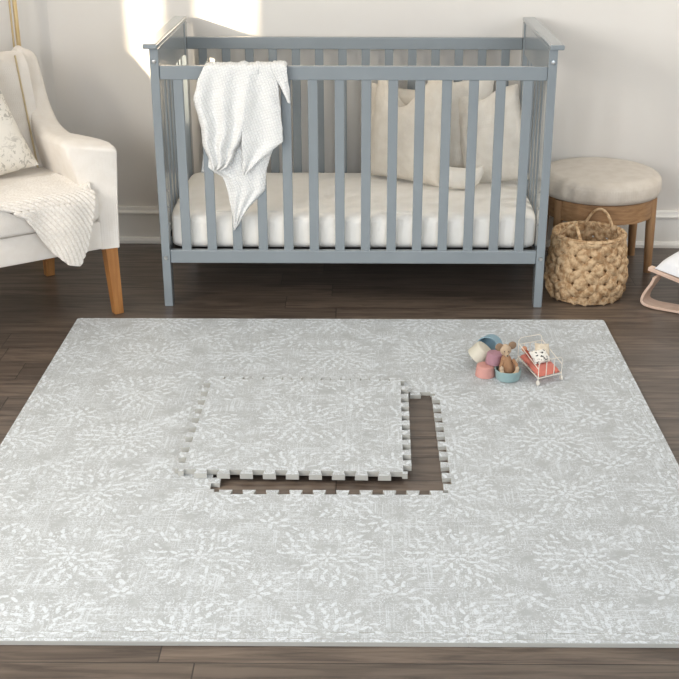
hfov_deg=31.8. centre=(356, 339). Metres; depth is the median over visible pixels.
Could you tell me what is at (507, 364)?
mouse
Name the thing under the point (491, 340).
cup
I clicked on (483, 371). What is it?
cup
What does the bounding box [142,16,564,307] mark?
crib
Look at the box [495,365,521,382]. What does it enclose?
cup
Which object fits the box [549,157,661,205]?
seat cushion
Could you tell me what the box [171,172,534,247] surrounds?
mattress
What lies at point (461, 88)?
pillow
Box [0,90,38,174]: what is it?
cushion
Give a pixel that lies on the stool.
(628, 191)
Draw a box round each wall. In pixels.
[0,0,57,119]
[46,0,678,209]
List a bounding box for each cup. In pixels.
[468,341,490,362]
[475,362,494,378]
[477,334,502,349]
[485,350,501,365]
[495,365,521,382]
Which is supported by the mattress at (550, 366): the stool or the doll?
the doll
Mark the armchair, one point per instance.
(82, 159)
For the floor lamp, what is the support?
on the floor
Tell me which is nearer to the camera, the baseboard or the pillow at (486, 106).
the pillow at (486, 106)
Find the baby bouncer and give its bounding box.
[640,251,678,312]
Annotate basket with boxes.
[544,208,628,305]
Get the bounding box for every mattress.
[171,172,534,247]
[520,354,558,376]
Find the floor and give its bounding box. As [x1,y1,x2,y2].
[0,243,678,678]
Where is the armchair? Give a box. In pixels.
[0,45,123,313]
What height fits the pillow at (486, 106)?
0.412 m
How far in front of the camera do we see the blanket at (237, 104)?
4.04 m
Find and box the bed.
[516,334,562,385]
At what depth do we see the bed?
3.68 m
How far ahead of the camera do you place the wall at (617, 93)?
4.72 m
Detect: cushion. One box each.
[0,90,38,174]
[0,167,98,237]
[449,166,483,188]
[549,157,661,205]
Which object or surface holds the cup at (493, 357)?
on the cup at (483, 371)
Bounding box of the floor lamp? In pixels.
[8,0,20,46]
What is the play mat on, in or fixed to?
on the floor
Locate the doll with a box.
[522,346,530,357]
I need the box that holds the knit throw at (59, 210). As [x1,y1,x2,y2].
[0,173,95,265]
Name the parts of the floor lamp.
rod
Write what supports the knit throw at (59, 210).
on the armchair
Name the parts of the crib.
leg, cap rail, leg, rail, rail, rail, leg, cap rail, leg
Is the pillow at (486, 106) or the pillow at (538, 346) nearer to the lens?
the pillow at (538, 346)
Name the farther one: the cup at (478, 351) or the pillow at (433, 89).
the pillow at (433, 89)
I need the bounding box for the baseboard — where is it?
[118,206,678,247]
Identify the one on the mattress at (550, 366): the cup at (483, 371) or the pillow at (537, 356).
the pillow at (537, 356)
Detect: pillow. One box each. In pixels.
[371,80,452,186]
[371,83,414,131]
[428,80,493,167]
[459,83,528,182]
[529,349,550,363]
[535,343,549,355]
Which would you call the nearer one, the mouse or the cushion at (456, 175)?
the mouse
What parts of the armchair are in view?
backrest, leg, seat, arm, leg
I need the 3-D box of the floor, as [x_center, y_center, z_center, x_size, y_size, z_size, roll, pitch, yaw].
[-0.025,0.694,2.439,5.520,0.080,6.500,0,22,0]
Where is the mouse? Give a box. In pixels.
[495,341,518,372]
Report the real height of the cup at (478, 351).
0.075 m
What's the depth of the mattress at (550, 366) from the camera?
3.69 m
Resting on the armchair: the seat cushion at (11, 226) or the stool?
the seat cushion at (11, 226)
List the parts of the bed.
headboard, frame, footboard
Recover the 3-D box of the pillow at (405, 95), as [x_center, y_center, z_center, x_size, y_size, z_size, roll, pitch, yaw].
[0.180,-0.833,4.705,0.314,0.356,0.102,-1,22,-3]
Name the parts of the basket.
handle, handle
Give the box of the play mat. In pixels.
[0,318,678,647]
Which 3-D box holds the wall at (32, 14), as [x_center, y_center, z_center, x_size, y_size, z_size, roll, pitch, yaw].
[-1.904,-0.557,1.947,1.355,2.600,5.922,0,22,0]
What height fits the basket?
0.304 m
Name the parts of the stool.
leg, leg, leg, leg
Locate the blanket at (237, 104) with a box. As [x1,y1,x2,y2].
[193,60,289,229]
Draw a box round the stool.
[545,157,661,272]

